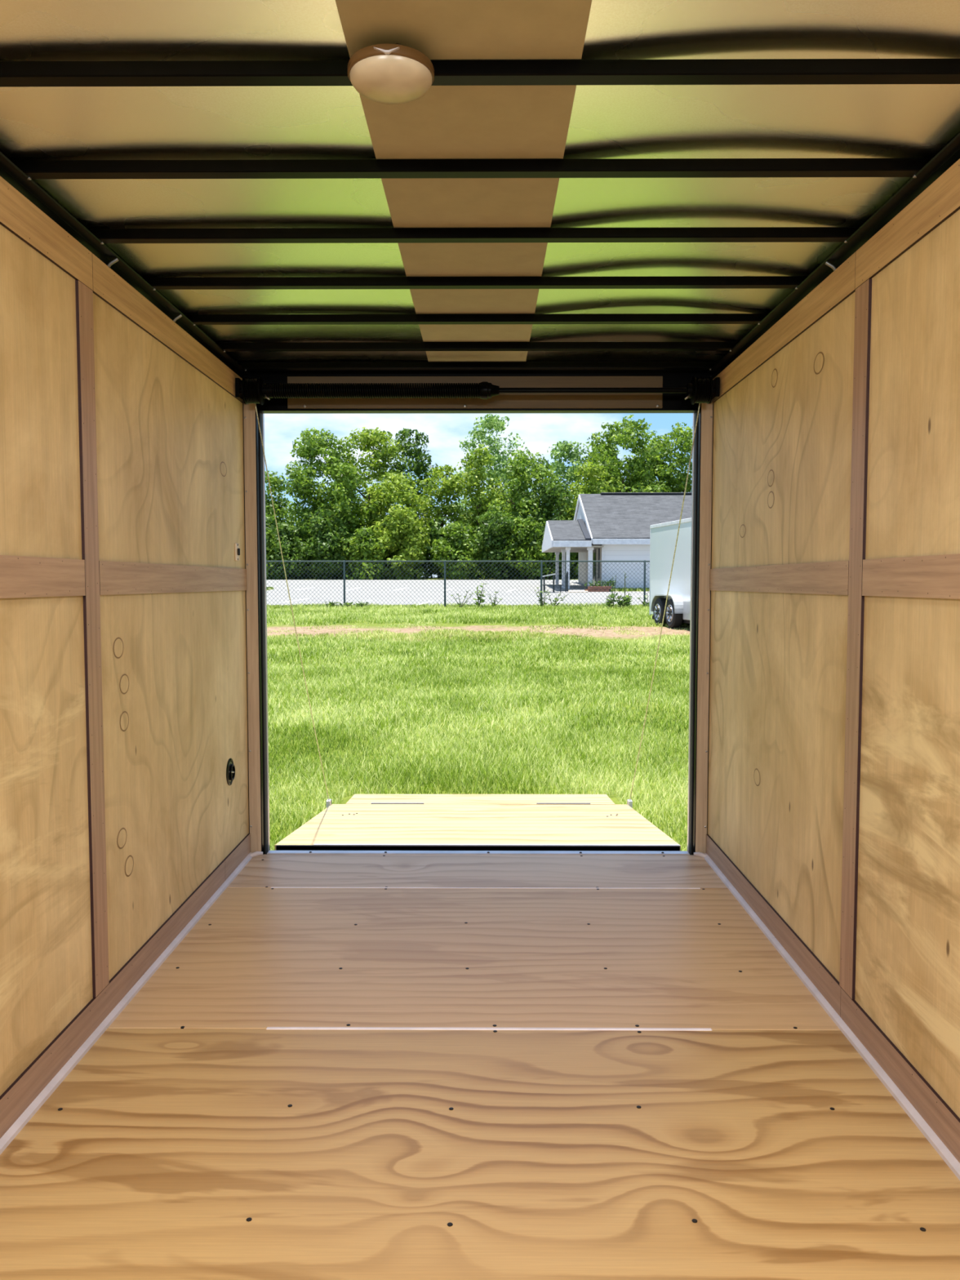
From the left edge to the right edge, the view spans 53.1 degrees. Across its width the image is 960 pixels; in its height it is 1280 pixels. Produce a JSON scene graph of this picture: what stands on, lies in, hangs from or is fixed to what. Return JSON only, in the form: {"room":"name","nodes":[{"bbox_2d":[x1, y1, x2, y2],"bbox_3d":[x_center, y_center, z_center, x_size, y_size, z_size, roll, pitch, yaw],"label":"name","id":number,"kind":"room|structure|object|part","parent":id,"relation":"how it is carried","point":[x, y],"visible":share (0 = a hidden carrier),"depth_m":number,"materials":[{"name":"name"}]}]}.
{"room":"cargo space","nodes":[
{"label":"cargo space","id":0,"kind":"room"},
{"bbox_2d":[0,176,249,1098],"bbox_3d":[-1.072,0.066,1.589,0.059,2.360,5.552,0,3,0],"label":"wall","id":1,"kind":"structure","parent":0,"point":[124,712],"depth_m":2.63,"materials":[{"name":"beige wood"}]},
{"bbox_3d":[-1.053,0.053,1.972,0.008,2.100,1.217,0,3,0],"label":"plywood panel","id":2,"kind":"part","parent":1,"relation":"part of","materials":[{"name":"beige wood"}]},
{"bbox_2d":[106,257,118,267],"bbox_3d":[-1.027,-1.054,2.688,0.032,0.030,0.010,-1,4,-22],"label":"clip","id":3,"kind":"object","parent":1,"relation":"attached to","point":[116,260],"visible":1,"depth_m":2.69,"materials":[{"name":"metal"}]},
{"bbox_2d":[0,151,249,378],"bbox_3d":[-1.037,-0.999,1.479,0.037,0.056,5.460,0,3,0],"label":"trim","id":4,"kind":"structure","parent":1,"relation":"attached to","point":[10,172],"depth_m":2.61,"materials":[{"name":"black paint"}]},
{"bbox_2d":[0,833,250,1138],"bbox_3d":[-1.048,1.076,1.590,0.008,0.098,5.435,0,3,0],"label":"baseboard","id":5,"kind":"structure","parent":1,"relation":"attached to","point":[29,1084],"depth_m":2.66,"materials":[{"name":"brown wood"}]},
{"bbox_2d":[0,852,252,1154],"bbox_3d":[-1.036,1.119,1.591,0.016,0.016,5.432,0,3,0],"label":"trim","id":6,"kind":"structure","parent":1,"relation":"attached to","point":[45,1094],"depth_m":2.63,"materials":[{"name":"silver metal"}]},
{"bbox_3d":[-1.045,-0.034,3.418,0.008,2.100,1.673,0,3,0],"label":"plywood panel","id":7,"kind":"part","parent":1,"relation":"part of","materials":[{"name":"beige wood"}]},
{"bbox_2d":[173,314,182,322],"bbox_3d":[-1.024,-1.088,3.252,0.032,0.030,0.010,-1,4,-22],"label":"clip","id":8,"kind":"object","parent":1,"relation":"attached to","point":[180,316],"visible":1,"depth_m":3.25,"materials":[{"name":"metal"}]},
{"bbox_2d":[226,758,235,785],"bbox_3d":[-1.030,0.547,3.987,0.015,0.112,0.112,0,3,0],"label":"ring","id":9,"kind":"object","parent":1,"relation":"attached to","point":[230,770],"visible":1,"depth_m":3.96,"materials":[{"name":"black paint"}]},
{"bbox_2d":[235,542,239,560],"bbox_3d":[-1.029,-0.374,4.088,0.016,0.076,0.050,0,3,0],"label":"latch plate","id":10,"kind":"object","parent":1,"relation":"attached to","point":[237,544],"visible":1,"depth_m":4.08,"materials":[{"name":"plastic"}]},
{"bbox_2d":[243,370,270,857],"bbox_3d":[-1.004,-0.075,4.291,0.065,2.320,0.176,0,3,0],"label":"door post","id":11,"kind":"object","parent":1,"relation":"attached to","point":[254,459],"depth_m":4.28,"materials":[{"name":"black paint"}]},
{"bbox_2d":[0,854,959,1279],"bbox_3d":[-0.024,1.185,1.605,2.114,0.122,5.462,0,3,0],"label":"floor","id":12,"kind":"structure","parent":0,"point":[348,1067],"depth_m":2.23,"materials":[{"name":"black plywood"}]},
{"bbox_2d":[266,850,689,854],"bbox_3d":[-0.009,0.974,4.348,1.904,0.038,0.049,0,3,0],"label":"trim","id":13,"kind":"structure","parent":12,"relation":"attached to","point":[269,852],"depth_m":4.34,"materials":[{"name":"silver metal"}]},
{"bbox_2d":[0,0,959,371],"bbox_3d":[-0.024,-1.062,1.540,2.174,0.123,5.600,0,3,0],"label":"ceiling","id":14,"kind":"structure","parent":0,"point":[574,184],"depth_m":2.13,"materials":[{"name":"glossy off-white painted metal"},{"name":"gloss black paint"}]},
{"bbox_2d":[347,43,434,104],"bbox_3d":[-0.157,-1.004,1.697,0.153,0.074,0.156,0,3,0],"label":"dome light","id":15,"kind":"object","parent":14,"relation":"attached to","point":[397,73],"visible":1,"depth_m":1.66,"materials":[{"name":"white plastic"}]},
{"bbox_2d":[706,159,959,1118],"bbox_3d":[1.023,0.066,1.577,0.059,2.360,5.552,0,3,0],"label":"wall","id":16,"kind":"structure","parent":0,"point":[833,754],"depth_m":2.57,"materials":[{"name":"beige wood"}]},
{"bbox_2d":[235,376,719,404],"bbox_3d":[-0.012,-1.054,4.098,2.030,0.116,0.213,0,3,0],"label":"spring","id":17,"kind":"object","parent":16,"relation":"attached to","point":[247,390],"visible":1,"depth_m":4.03,"materials":[{"name":"black paint"}]},
{"bbox_3d":[-1.019,-1.065,4.122,0.015,0.080,0.175,0,3,0],"label":"bearing plate","id":18,"kind":"part","parent":17,"relation":"part of","materials":[{"name":"black paint"}]},
{"bbox_2d":[254,403,328,799],"bbox_3d":[-0.964,-0.001,5.122,0.006,2.168,1.919,0,3,0],"label":"cable","id":19,"kind":"object","parent":17,"relation":"hanging from","point":[255,403],"visible":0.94,"depth_m":4.80,"materials":[{"name":"grey metal"}]},
{"bbox_2d":[629,403,700,799],"bbox_3d":[0.947,0.000,5.111,0.006,2.168,1.919,0,3,1],"label":"cable","id":20,"kind":"object","parent":17,"relation":"hanging from","point":[699,403],"visible":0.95,"depth_m":4.78,"materials":[{"name":"grey metal"}]},
{"bbox_3d":[0.996,-1.065,4.111,0.015,0.080,0.175,0,3,0],"label":"bearing plate","id":21,"kind":"part","parent":17,"relation":"part of","materials":[{"name":"black paint"}]},
{"bbox_2d":[256,369,700,413],"bbox_3d":[-0.009,-1.140,4.228,2.054,0.268,0.084,0,3,0],"label":"door header","id":22,"kind":"structure","parent":16,"relation":"attached to","point":[503,402],"depth_m":4.20,"materials":[{"name":"black paint"}]},
{"bbox_2d":[687,369,713,857],"bbox_3d":[0.986,-0.075,4.280,0.064,2.320,0.176,0,3,0],"label":"door post","id":23,"kind":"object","parent":16,"relation":"attached to","point":[702,451],"depth_m":4.27,"materials":[{"name":"plain metal"},{"name":"black rubber"},{"name":"silver metal"}]},
{"bbox_3d":[1.017,-0.033,3.407,0.008,2.100,1.673,0,3,0],"label":"plywood panel","id":24,"kind":"part","parent":16,"relation":"part of","materials":[{"name":"beige wood"}]},
{"bbox_2d":[825,261,836,271],"bbox_3d":[0.992,-1.056,2.717,0.032,0.030,0.010,1,4,23],"label":"clip","id":25,"kind":"object","parent":16,"relation":"attached to","point":[827,263],"visible":1,"depth_m":2.71,"materials":[{"name":"metal"}]},
{"bbox_2d":[704,853,959,1180],"bbox_3d":[0.987,1.120,1.580,0.016,0.016,5.432,0,3,0],"label":"trim","id":26,"kind":"structure","parent":16,"relation":"attached to","point":[953,1164],"depth_m":2.54,"materials":[{"name":"silver metal"}]},
{"bbox_2d":[706,834,959,1163],"bbox_3d":[0.999,1.077,1.579,0.008,0.098,5.435,0,3,0],"label":"baseboard","id":27,"kind":"structure","parent":16,"relation":"attached to","point":[940,1117],"depth_m":2.55,"materials":[{"name":"brown wood"}]},
{"bbox_2d":[706,133,959,379],"bbox_3d":[0.988,-0.999,1.468,0.037,0.056,5.460,0,3,0],"label":"trim","id":28,"kind":"structure","parent":16,"relation":"attached to","point":[946,157],"depth_m":2.53,"materials":[{"name":"black paint"}]},
{"bbox_3d":[1.009,0.053,1.960,0.008,2.100,1.217,0,3,0],"label":"plywood panel","id":29,"kind":"part","parent":16,"relation":"part of","materials":[{"name":"beige wood"}]},
{"label":"outside","id":30,"kind":"structure","parent":0,"visible":0},
{"bbox_2d":[266,577,689,850],"bbox_3d":[5.308,-2.096,54.944,130.000,3.093,170.000,0,3,0],"label":"ground","id":31,"kind":"structure","parent":30,"point":[610,633],"depth_m":10.55,"materials":[{"name":"plant"}]},
{"bbox_2d":[265,527,280,579],"bbox_3d":[-13.165,-5.302,58.887,2.249,3.295,2.038,0,3,0],"label":"shrub","id":32,"kind":"object","parent":31,"relation":"on","point":[269,552],"visible":0.24,"depth_m":58.50,"materials":[{"name":"green plant"}]},
{"bbox_2d":[265,471,297,533],"bbox_3d":[-14.315,-7.843,65.898,3.472,7.503,3.993,2,4,33],"label":"leafy tree","id":33,"kind":"object","parent":31,"relation":"on","point":[277,482],"visible":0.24,"depth_m":65.50,"materials":[{"name":"green plant"}]},
{"bbox_2d":[267,521,315,579],"bbox_3d":[-11.844,-5.394,59.165,2.849,3.820,3.341,-3,5,-44],"label":"shrub","id":34,"kind":"object","parent":31,"relation":"on","point":[287,536],"visible":0.84,"depth_m":58.56,"materials":[{"name":"green plant"}]},
{"bbox_2d":[277,426,358,564],"bbox_3d":[-10.407,-8.831,62.280,5.514,9.965,6.157,0,3,0],"label":"leafy tree","id":35,"kind":"object","parent":31,"relation":"on","point":[314,446],"visible":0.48,"depth_m":61.43,"materials":[{"name":"green plant"}]},
{"bbox_2d":[297,506,355,577],"bbox_3d":[-9.304,-5.972,58.868,3.705,4.364,3.232,0,3,0],"label":"shrub","id":36,"kind":"object","parent":31,"relation":"on","point":[322,525],"visible":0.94,"depth_m":58.29,"materials":[{"name":"green plant"}]},
{"bbox_2d":[324,600,338,607],"bbox_3d":[-4.463,-1.065,28.997,0.439,0.259,0.373,-2,4,-31],"label":"weed","id":37,"kind":"object","parent":31,"relation":"on","point":[331,604],"visible":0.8,"depth_m":29.00,"materials":[{"name":"green plant"}]},
{"bbox_2d":[334,601,352,606],"bbox_3d":[-4.090,-1.059,29.071,0.519,0.240,0.364,2,4,26],"label":"weed","id":38,"kind":"object","parent":31,"relation":"on","point":[345,603],"visible":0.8,"depth_m":29.01,"materials":[{"name":"green plant"}]},
{"bbox_2d":[312,462,384,578],"bbox_3d":[-8.516,-7.446,60.635,4.684,7.534,5.463,1,3,10],"label":"leafy tree","id":39,"kind":"object","parent":31,"relation":"on","point":[346,473],"visible":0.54,"depth_m":59.87,"materials":[{"name":"green plant"}]},
{"bbox_2d":[352,600,369,607],"bbox_3d":[-3.597,-1.072,29.019,0.540,0.271,0.331,0,3,0],"label":"weed","id":40,"kind":"object","parent":31,"relation":"on","point":[359,602],"visible":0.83,"depth_m":29.00,"materials":[{"name":"green plant"}]},
{"bbox_2d":[342,526,387,579],"bbox_3d":[-6.970,-5.138,58.629,2.726,3.620,3.030,0,3,0],"label":"shrub","id":41,"kind":"object","parent":31,"relation":"on","point":[368,548],"visible":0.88,"depth_m":58.17,"materials":[{"name":"green plant"}]},
{"bbox_2d":[331,426,420,533],"bbox_3d":[-7.355,-8.890,63.705,6.100,10.248,6.044,1,4,17],"label":"leafy tree","id":42,"kind":"object","parent":31,"relation":"on","point":[384,453],"visible":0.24,"depth_m":62.98,"materials":[{"name":"green plant"}]},
{"bbox_2d":[365,471,431,578],"bbox_3d":[-5.335,-7.135,60.776,4.603,6.899,4.382,1,4,24],"label":"leafy tree","id":43,"kind":"object","parent":31,"relation":"on","point":[396,484],"visible":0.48,"depth_m":59.93,"materials":[{"name":"green plant"}]},
{"bbox_2d":[370,503,431,579],"bbox_3d":[-4.851,-5.767,58.818,3.310,5.098,3.664,2,4,30],"label":"shrub","id":44,"kind":"object","parent":31,"relation":"on","point":[405,516],"visible":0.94,"depth_m":58.37,"materials":[{"name":"green plant"}]},
{"bbox_2d":[387,427,443,558],"bbox_3d":[-4.448,-9.250,65.488,4.469,10.353,4.786,0,3,0],"label":"leafy tree","id":45,"kind":"object","parent":31,"relation":"on","point":[419,468],"visible":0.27,"depth_m":65.01,"materials":[{"name":"green plant"}]},
{"bbox_2d":[265,512,578,578],"bbox_3d":[-0.867,-5.546,63.048,53.004,5.856,8.519,0,3,0],"label":"undergrowth","id":46,"kind":"object","parent":31,"relation":"on","point":[427,573],"visible":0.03,"depth_m":60.67,"materials":[{"name":"green plant"}]},
{"bbox_2d":[415,464,474,577],"bbox_3d":[-2.614,-7.637,62.789,4.904,7.527,4.607,0,3,0],"label":"leafy tree","id":47,"kind":"object","parent":31,"relation":"on","point":[450,487],"visible":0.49,"depth_m":61.93,"materials":[{"name":"green plant"}]},
{"bbox_2d":[430,521,481,579],"bbox_3d":[-1.297,-5.362,58.876,3.177,3.663,3.162,1,4,23],"label":"shrub","id":48,"kind":"object","parent":31,"relation":"on","point":[451,549],"visible":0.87,"depth_m":58.16,"materials":[{"name":"green plant"}]},
{"bbox_2d":[266,560,649,607],"bbox_3d":[0.432,-1.682,29.344,21.534,1.505,0.068,0,3,0],"label":"fence","id":49,"kind":"object","parent":31,"relation":"on","point":[344,562],"visible":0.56,"depth_m":29.32,"materials":[{"name":"grey metal"}]},
{"bbox_3d":[-4.145,-1.684,29.376,0.060,1.505,0.057,0,3,0],"label":"post","id":50,"kind":"part","parent":49,"relation":"part of","materials":[{"name":"grey metal"}]},
{"bbox_3d":[-1.070,-1.683,29.358,0.060,1.505,0.057,0,3,0],"label":"post","id":51,"kind":"part","parent":49,"relation":"part of","materials":[{"name":"grey metal"}]},
{"bbox_3d":[0.430,-2.398,29.307,21.470,0.042,0.042,0,3,0],"label":"rail","id":52,"kind":"part","parent":49,"relation":"part of","materials":[{"name":"grey metal"}]},
{"bbox_3d":[1.875,-1.682,29.342,0.060,1.505,0.057,0,3,0],"label":"post","id":53,"kind":"part","parent":49,"relation":"part of","materials":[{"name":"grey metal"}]},
{"bbox_3d":[5.025,-1.681,29.324,0.060,1.505,0.057,0,3,0],"label":"post","id":54,"kind":"part","parent":49,"relation":"part of","materials":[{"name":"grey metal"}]},
{"bbox_2d":[451,591,472,607],"bbox_3d":[-0.539,-1.228,29.047,0.722,0.567,0.330,0,3,0],"label":"weed","id":55,"kind":"object","parent":31,"relation":"on","point":[460,604],"visible":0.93,"depth_m":29.07,"materials":[{"name":"green plant"}]},
{"bbox_2d":[275,794,680,850],"bbox_3d":[-0.008,1.032,5.596,1.950,0.290,2.352,0,3,0],"label":"ramp","id":56,"kind":"structure","parent":31,"relation":"on","point":[366,822],"depth_m":5.22,"materials":[{"name":"brown wood"}]},
{"bbox_3d":[-0.010,1.037,4.487,1.880,0.156,0.014,0,3,0],"label":"hinge plate","id":57,"kind":"part","parent":56,"relation":"part of","materials":[{"name":"black paint"}]},
{"bbox_2d":[266,601,689,850],"bbox_3d":[-0.044,0.065,17.340,19.259,1.018,26.121,0,3,0],"label":"grass","id":58,"kind":"structure","parent":31,"relation":"on","point":[317,651],"depth_m":10.65,"materials":[{"name":"green plant"}]},
{"bbox_2d":[450,444,506,577],"bbox_3d":[0.355,-8.267,62.665,4.390,8.795,4.075,1,4,17],"label":"leafy tree","id":59,"kind":"object","parent":31,"relation":"on","point":[473,478],"visible":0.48,"depth_m":62.02,"materials":[{"name":"green plant"}]},
{"bbox_2d":[472,582,486,606],"bbox_3d":[-0.002,-1.357,29.123,0.489,0.808,0.413,0,3,0],"label":"weed","id":60,"kind":"object","parent":31,"relation":"on","point":[482,600],"visible":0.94,"depth_m":29.11,"materials":[{"name":"green plant"}]},
{"bbox_3d":[0.014,-1.357,29.124,0.230,0.808,0.193,0,3,0],"label":"stem","id":61,"kind":"part","parent":60,"relation":"part of","materials":[{"name":"green plant"}]},
{"bbox_2d":[448,413,533,577],"bbox_3d":[0.942,-9.971,67.662,6.447,11.532,6.196,0,3,0],"label":"leafy tree","id":62,"kind":"object","parent":31,"relation":"on","point":[492,422],"visible":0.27,"depth_m":66.83,"materials":[{"name":"green plant"}]},
{"bbox_3d":[0.942,-10.038,67.658,6.447,11.396,6.196,0,3,0],"label":"crown","id":63,"kind":"part","parent":62,"relation":"part of","materials":[{"name":"green plant"}]},
{"bbox_2d":[488,591,502,607],"bbox_3d":[0.459,-1.204,28.861,0.383,0.553,0.366,-3,5,-43],"label":"weed","id":64,"kind":"object","parent":31,"relation":"on","point":[495,597],"visible":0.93,"depth_m":28.84,"materials":[{"name":"green plant"}]},
{"bbox_2d":[466,509,525,579],"bbox_3d":[0.914,-5.723,58.658,3.534,4.474,3.446,-2,4,-33],"label":"shrub","id":65,"kind":"object","parent":31,"relation":"on","point":[495,551],"visible":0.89,"depth_m":58.22,"materials":[{"name":"green plant"}]},
{"bbox_2d":[485,448,568,578],"bbox_3d":[2.863,-8.034,61.681,5.474,8.514,5.758,0,3,0],"label":"leafy tree","id":66,"kind":"object","parent":31,"relation":"on","point":[537,471],"visible":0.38,"depth_m":60.61,"materials":[{"name":"green plant"}]},
{"bbox_2d":[502,515,555,579],"bbox_3d":[3.084,-5.590,58.677,3.445,3.941,3.430,0,3,0],"label":"shrub","id":67,"kind":"object","parent":31,"relation":"on","point":[525,553],"visible":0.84,"depth_m":57.92,"materials":[{"name":"green plant"}]},
{"bbox_2d":[534,586,547,605],"bbox_3d":[1.855,-1.279,29.087,0.429,0.660,0.310,0,3,0],"label":"weed","id":68,"kind":"object","parent":31,"relation":"on","point":[540,597],"visible":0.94,"depth_m":29.06,"materials":[{"name":"green plant"}]},
{"bbox_2d":[522,476,576,578],"bbox_3d":[4.290,-6.811,59.862,4.407,6.559,4.272,0,3,0],"label":"leafy tree","id":69,"kind":"object","parent":31,"relation":"on","point":[549,492],"visible":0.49,"depth_m":59.29,"materials":[{"name":"green plant"}]},
{"bbox_2d":[545,590,565,606],"bbox_3d":[2.346,-1.219,28.960,0.730,0.567,0.274,1,3,12],"label":"weed","id":70,"kind":"object","parent":31,"relation":"on","point":[556,598],"visible":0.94,"depth_m":28.98,"materials":[{"name":"green plant"}]},
{"bbox_2d":[539,440,590,519],"bbox_3d":[5.955,-8.868,65.786,5.115,9.557,4.683,0,3,0],"label":"leafy tree","id":71,"kind":"object","parent":31,"relation":"on","point":[560,468],"visible":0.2,"depth_m":65.07,"materials":[{"name":"green plant"}]},
{"bbox_2d":[553,461,625,576],"bbox_3d":[7.071,-7.475,60.745,4.496,7.578,4.806,2,4,36],"label":"leafy tree","id":72,"kind":"object","parent":31,"relation":"on","point":[588,471],"visible":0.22,"depth_m":60.05,"materials":[{"name":"green plant"}]},
{"bbox_2d":[581,439,623,484],"bbox_3d":[8.568,-9.003,66.755,4.366,9.710,3.772,3,5,44],"label":"leafy tree","id":73,"kind":"object","parent":31,"relation":"on","point":[612,448],"visible":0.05,"depth_m":65.94,"materials":[{"name":"green plant"}]},
{"bbox_2d":[604,594,617,607],"bbox_3d":[3.967,-1.168,28.928,0.465,0.464,0.520,0,3,0],"label":"weed","id":74,"kind":"object","parent":31,"relation":"on","point":[608,603],"visible":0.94,"depth_m":28.92,"materials":[{"name":"green plant"}]},
{"bbox_2d":[609,576,616,608],"bbox_3d":[4.045,-1.477,29.125,0.217,1.039,0.274,0,3,0],"label":"weed","id":75,"kind":"object","parent":31,"relation":"on","point":[612,576],"visible":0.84,"depth_m":29.16,"materials":[{"name":"green plant"}]},
{"bbox_3d":[4.059,-1.476,29.102,0.029,1.039,0.247,-1,4,-19],"label":"stem","id":76,"kind":"part","parent":75,"relation":"part of","materials":[{"name":"green plant"}]},
{"bbox_2d":[542,492,691,591],"bbox_3d":[10.178,-4.680,46.698,14.170,4.915,11.700,0,3,0],"label":"house","id":77,"kind":"structure","parent":31,"relation":"on","point":[605,526],"depth_m":43.01,"materials":[{"name":"white"}]},
{"bbox_3d":[5.284,-3.378,44.324,0.029,2.000,0.950,0,3,0],"label":"door","id":78,"kind":"part","parent":77,"relation":"part of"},
{"bbox_2d":[597,548,599,578],"bbox_3d":[5.275,-3.430,42.673,0.029,1.400,0.420,0,3,0],"label":"shutter","id":79,"kind":"object","parent":77,"relation":"hanging from","point":[598,569],"depth_m":42.56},
{"bbox_2d":[610,592,633,607],"bbox_3d":[4.263,-1.183,28.905,0.722,0.507,0.433,1,4,17],"label":"weed","id":80,"kind":"object","parent":31,"relation":"on","point":[626,602],"visible":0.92,"depth_m":28.85,"materials":[{"name":"green plant"}]},
{"bbox_2d":[575,414,671,494],"bbox_3d":[9.574,-9.263,63.367,5.915,10.747,6.638,2,4,24],"label":"leafy tree","id":81,"kind":"object","parent":31,"relation":"on","point":[628,437],"visible":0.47,"depth_m":62.81,"materials":[{"name":"green plant"}]},
{"bbox_2d":[622,572,626,595],"bbox_3d":[4.411,-1.509,29.197,0.216,1.094,0.201,-2,4,-34],"label":"weed","id":82,"kind":"object","parent":31,"relation":"on","point":[624,572],"visible":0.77,"depth_m":29.20,"materials":[{"name":"green plant"}]},
{"bbox_2d":[636,593,648,607],"bbox_3d":[5.032,-1.184,28.941,0.661,0.499,0.280,1,4,21],"label":"weed","id":83,"kind":"object","parent":31,"relation":"on","point":[643,602],"visible":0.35,"depth_m":28.93,"materials":[{"name":"green plant"}]},
{"bbox_2d":[623,430,677,492],"bbox_3d":[11.595,-9.274,66.721,5.739,10.366,5.559,0,3,0],"label":"leafy tree","id":84,"kind":"object","parent":31,"relation":"on","point":[655,439],"visible":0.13,"depth_m":65.28,"materials":[{"name":"green plant"}]},
{"bbox_2d":[643,422,692,492],"bbox_3d":[13.803,-9.442,64.996,5.654,10.795,5.926,0,3,0],"label":"leafy tree","id":85,"kind":"object","parent":31,"relation":"on","point":[680,479],"visible":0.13,"depth_m":64.60,"materials":[{"name":"green plant"}]},
{"bbox_2d":[648,517,691,627],"bbox_3d":[5.494,-1.435,20.824,2.320,2.412,5.832,0,3,-8],"label":"trailer","id":86,"kind":"object","parent":31,"relation":"on","point":[663,536],"visible":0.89,"depth_m":21.94,"materials":[{"name":"white metal"}]},
{"bbox_3d":[4.186,-1.701,23.550,0.050,2.180,0.042,0,3,-8],"label":"corner trim","id":87,"kind":"part","parent":86,"relation":"part of","materials":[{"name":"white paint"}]},
{"bbox_3d":[4.602,-2.590,20.626,0.062,0.082,5.830,0,3,-8],"label":"roof trim","id":88,"kind":"part","parent":86,"relation":"part of","materials":[{"name":"white paint"}]},
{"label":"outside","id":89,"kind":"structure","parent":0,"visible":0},
{"bbox_2d":[266,579,649,605],"bbox_3d":[7.744,-2.301,43.425,105.000,0.923,27.945,0,3,0],"label":"parking lot","id":90,"kind":"structure","parent":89,"point":[389,592],"depth_m":39.31,"materials":[{"name":"concrete"}]},
{"bbox_2d":[542,573,563,592],"bbox_3d":[3.005,-2.368,39.964,0.840,0.800,0.900,0,3,0],"label":"handrail","id":91,"kind":"object","parent":90,"relation":"on","point":[553,575],"visible":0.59,"depth_m":39.80,"materials":[{"name":"metal"}]},
{"bbox_2d":[564,571,568,591],"bbox_3d":[3.644,-2.454,40.486,0.046,0.883,0.895,1,3,12],"label":"handrail","id":92,"kind":"object","parent":90,"relation":"on","point":[566,573],"visible":0.87,"depth_m":40.48,"materials":[{"name":"metal"}]},
{"bbox_3d":[3.586,-2.356,40.212,0.042,0.720,0.042,0,3,0],"label":"post","id":93,"kind":"part","parent":92,"relation":"part of","materials":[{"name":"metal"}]},
{"bbox_2d":[584,580,613,591],"bbox_3d":[5.046,-2.286,40.708,1.276,0.521,0.600,0,3,0],"label":"brick planter","id":94,"kind":"object","parent":90,"relation":"on","point":[597,587],"visible":0.96,"depth_m":40.42,"materials":[{"name":"brick"}]},
{"bbox_2d":[608,578,616,586],"bbox_3d":[5.596,-2.374,41.204,0.489,0.569,0.308,0,3,0],"label":"shrub","id":95,"kind":"object","parent":94,"relation":"in","point":[611,579],"visible":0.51,"depth_m":41.13,"materials":[{"name":"green plant"}]},
{"bbox_2d":[610,587,649,591],"bbox_3d":[10.823,-2.165,41.154,10.879,0.167,0.868,0,3,0],"label":"grass","id":96,"kind":"structure","parent":90,"relation":"on","point":[639,589],"depth_m":40.91,"materials":[{"name":"green plant"}]},
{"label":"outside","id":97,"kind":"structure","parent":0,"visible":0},
{"bbox_2d":[568,589,587,592],"bbox_3d":[4.153,-2.039,40.528,0.950,0.156,1.400,0,3,0],"label":"path","id":98,"kind":"structure","parent":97,"point":[570,590],"depth_m":40.05,"materials":[{"name":"concrete"}]}
]}

